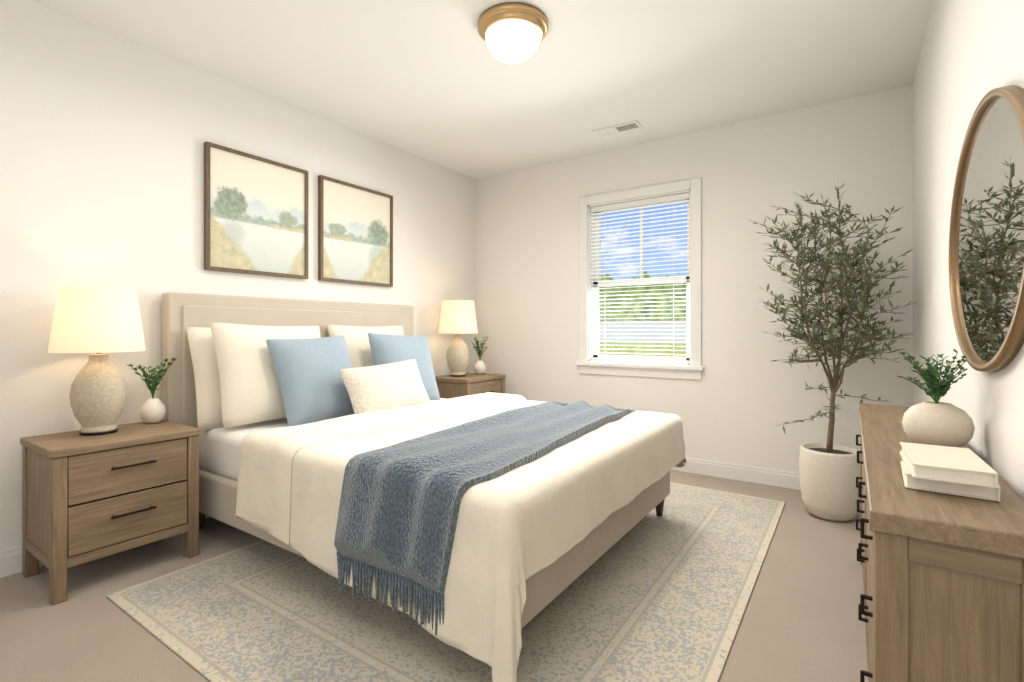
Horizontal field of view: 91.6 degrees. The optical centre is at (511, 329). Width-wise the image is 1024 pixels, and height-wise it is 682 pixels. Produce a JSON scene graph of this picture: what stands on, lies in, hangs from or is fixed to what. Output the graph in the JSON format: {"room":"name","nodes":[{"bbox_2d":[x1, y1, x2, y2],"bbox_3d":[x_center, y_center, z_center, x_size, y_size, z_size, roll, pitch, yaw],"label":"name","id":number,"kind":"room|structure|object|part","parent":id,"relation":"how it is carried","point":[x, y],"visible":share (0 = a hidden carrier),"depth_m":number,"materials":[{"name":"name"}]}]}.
{"room":"bedroom","nodes":[
{"label":"bedroom","id":0,"kind":"room"},
{"bbox_2d":[0,0,475,551],"bbox_3d":[-1.733,-0.202,2.883,0.140,2.500,5.000,0,0,34],"label":"wall","id":1,"kind":"structure","parent":0,"point":[104,134],"depth_m":2.50,"materials":[{"name":"paint"}]},
{"bbox_2d":[0,515,209,577],"bbox_3d":[-1.670,0.996,2.840,0.014,0.105,4.720,0,0,34],"label":"baseboard","id":2,"kind":"structure","parent":1,"relation":"attached to","point":[11,562],"depth_m":2.13,"materials":[{"name":"white wood"}]},
{"bbox_2d":[204,141,307,278],"bbox_3d":[-1.529,-0.691,3.026,0.032,0.710,0.627,0,0,34],"label":"picture","id":3,"kind":"object","parent":1,"relation":"attached to","point":[255,215],"visible":0.94,"depth_m":2.99,"materials":[{"name":"paper"}]},
{"bbox_2d":[318,175,392,286],"bbox_3d":[-1.121,-0.691,3.627,0.032,0.710,0.640,0,0,34],"label":"picture","id":4,"kind":"object","parent":1,"relation":"attached to","point":[355,234],"visible":0.98,"depth_m":3.60,"materials":[{"name":"paper"}]},
{"bbox_2d":[0,470,867,681],"bbox_3d":[-0.316,1.098,1.919,3.568,0.100,5.000,0,0,34],"label":"floor","id":5,"kind":"structure","parent":0,"point":[800,622],"depth_m":1.83,"materials":[{"name":"carpet"}]},
{"bbox_2d":[20,420,200,604],"bbox_3d":[-1.768,0.753,2.217,0.440,0.589,0.528,0,0,34],"label":"nightstand","id":6,"kind":"object","parent":5,"relation":"on","point":[124,487],"visible":1,"depth_m":2.07,"materials":[{"name":"brown wood"}]},
{"bbox_2d":[47,287,145,435],"bbox_3d":[-1.841,0.132,2.218,0.336,0.650,0.336,0,0,34],"label":"lamp","id":7,"kind":"object","parent":6,"relation":"on","point":[98,321],"visible":1,"depth_m":2.14,"materials":[{"name":"white fabric"}]},
{"bbox_2d":[126,357,175,423],"bbox_3d":[-1.773,0.296,2.440,0.151,0.321,0.200,0,0,34],"label":"vase","id":8,"kind":"object","parent":6,"relation":"on","point":[152,410],"visible":1,"depth_m":2.43,"materials":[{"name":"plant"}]},
{"bbox_2d":[106,482,784,681],"bbox_3d":[0.032,1.044,2.481,2.089,0.008,2.700,0,0,34],"label":"rug","id":9,"kind":"object","parent":5,"relation":"on","point":[651,596],"visible":0.55,"depth_m":1.81,"materials":[{"name":"beige fabric"}]},
{"bbox_2d":[162,292,685,681],"bbox_3d":[-0.419,0.421,2.688,2.218,1.232,1.856,0,0,34],"label":"bed","id":10,"kind":"object","parent":9,"relation":"on","point":[343,443],"visible":1,"depth_m":2.03,"materials":[{"name":"fabric"}]},
{"bbox_2d":[235,392,685,681],"bbox_3d":[-0.093,0.734,2.476,1.439,0.592,1.840,0,0,34],"label":"duvet","id":11,"kind":"object","parent":10,"relation":"on","point":[505,501],"depth_m":1.73,"materials":[{"name":"white fabric"}]},
{"bbox_2d":[334,400,636,636],"bbox_3d":[0.061,0.669,2.310,0.623,0.499,1.770,0,0,34],"label":"throw","id":12,"kind":"object","parent":10,"relation":"on","point":[402,507],"depth_m":1.63,"materials":[{"name":"blue fabric"}]},
{"bbox_2d":[435,372,505,398],"bbox_3d":[-0.374,0.721,4.268,0.440,0.655,0.532,0,0,34],"label":"nightstand","id":13,"kind":"object","parent":5,"relation":"on","point":[448,386],"visible":0.38,"depth_m":4.09,"materials":[{"name":"brown wood"}]},
{"bbox_2d":[438,300,477,376],"bbox_3d":[-0.459,0.066,4.242,0.336,0.650,0.336,0,0,34],"label":"lamp","id":14,"kind":"object","parent":13,"relation":"on","point":[457,317],"visible":1,"depth_m":4.15,"materials":[{"name":"white fabric"}]},
{"bbox_2d":[471,337,487,373],"bbox_3d":[-0.271,0.223,4.399,0.187,0.337,0.178,0,0,34],"label":"potted plant","id":15,"kind":"object","parent":13,"relation":"on","point":[480,367],"visible":1,"depth_m":4.38,"materials":[{"name":"ceramic"}]},
{"bbox_2d":[748,183,916,521],"bbox_3d":[1.778,0.099,2.793,0.767,1.894,0.882,0,0,34],"label":"tree","id":16,"kind":"object","parent":5,"relation":"on","point":[829,471],"visible":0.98,"depth_m":2.73,"materials":[{"name":"green plant"}]},
{"bbox_3d":[1.794,0.857,2.807,0.304,0.378,0.304,0,0,34],"label":"pot","id":17,"kind":"part","parent":16,"relation":"part of","materials":[{"name":"ceramic"}]},
{"bbox_2d":[856,403,1023,681],"bbox_3d":[1.224,0.691,1.532,0.265,0.714,1.634,0,0,34],"label":"dresser","id":18,"kind":"object","parent":5,"relation":"on","point":[942,598],"visible":0.94,"depth_m":0.90,"materials":[{"name":"brown wood"}]},
{"bbox_2d":[898,349,974,447],"bbox_3d":[1.202,0.193,1.416,0.170,0.279,0.240,0,0,34],"label":"vase","id":19,"kind":"object","parent":18,"relation":"on","point":[936,422],"visible":0.98,"depth_m":1.38,"materials":[{"name":"beige ceramic"}]},
{"bbox_2d":[900,442,999,500],"bbox_3d":[0.952,0.302,1.095,0.154,0.059,0.283,0,0,34],"label":"books","id":20,"kind":"object","parent":18,"relation":"on","point":[967,472],"visible":1,"depth_m":1.01,"materials":[{"name":"paper"}]},
{"bbox_2d":[32,0,933,178],"bbox_3d":[-0.316,-1.502,1.919,3.568,0.100,5.000,0,0,34],"label":"ceiling","id":21,"kind":"structure","parent":0,"point":[437,82],"depth_m":2.69,"materials":[{"name":"paint"}]},
{"bbox_2d":[478,2,547,63],"bbox_3d":[0.005,-1.369,2.370,0.336,0.165,0.336,0,0,34],"label":"ceiling lamp","id":22,"kind":"object","parent":21,"relation":"attached to","point":[512,32],"visible":0.98,"depth_m":2.28,"materials":[{"name":"white glass"}]},
{"bbox_2d":[592,120,642,137],"bbox_3d":[0.759,-1.447,3.589,0.330,0.008,0.130,0,0,34],"label":"ceiling vent","id":23,"kind":"object","parent":21,"relation":"in","point":[619,128],"visible":0.98,"depth_m":3.58,"materials":[{"name":"white metal"}]},
{"bbox_2d":[476,85,911,472],"bbox_3d":[1.050,-0.202,3.929,3.288,2.500,0.140,0,0,34],"label":"wall","id":24,"kind":"structure","parent":0,"point":[740,400],"depth_m":3.48,"materials":[{"name":"paint"}]},
{"bbox_2d":[575,361,704,379],"bbox_3d":[0.969,0.313,3.888,1.020,0.100,0.080,0,0,34],"label":"window sill","id":25,"kind":"structure","parent":24,"relation":"attached to","point":[656,371],"depth_m":3.84,"materials":[{"name":"white wood"}]},
{"bbox_2d":[579,177,701,365],"bbox_3d":[1.009,-0.422,3.946,0.980,1.370,0.158,0,0,34],"label":"window","id":26,"kind":"structure","parent":24,"relation":"in","point":[640,287],"depth_m":3.95,"materials":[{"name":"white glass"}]},
{"bbox_2d":[591,193,688,362],"bbox_3d":[0.992,-0.386,3.922,0.798,1.265,0.040,0,0,34],"label":"window blinds","id":27,"kind":"object","parent":26,"relation":"attached to","point":[669,198],"visible":0.85,"depth_m":3.90,"materials":[{"name":"white plastic"}]},
{"bbox_2d":[671,458,800,489],"bbox_3d":[1.012,0.996,3.862,3.240,0.105,0.014,0,0,34],"label":"baseboard","id":28,"kind":"structure","parent":24,"relation":"attached to","point":[791,480],"depth_m":3.45,"materials":[{"name":"white wood"}]},
{"bbox_2d":[912,0,1023,499],"bbox_3d":[1.102,-0.202,0.956,0.140,2.500,5.000,0,0,34],"label":"wall","id":29,"kind":"structure","parent":0,"point":[971,55],"depth_m":1.77,"materials":[{"name":"paint"}]},
{"bbox_2d":[948,85,1023,371],"bbox_3d":[1.240,-0.242,1.309,0.024,0.700,0.940,0,0,34],"label":"mirror","id":30,"kind":"object","parent":29,"relation":"attached to","point":[986,258],"visible":1,"depth_m":1.25,"materials":[{"name":"mirror glass"},{"name":"wood"}]},
{"label":"outside","id":31,"kind":"structure","parent":0,"visible":0},
{"bbox_2d":[599,202,686,356],"bbox_3d":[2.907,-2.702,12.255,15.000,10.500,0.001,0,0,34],"label":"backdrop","id":32,"kind":"structure","parent":31,"point":[655,347],"depth_m":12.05,"materials":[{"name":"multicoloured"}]}
]}

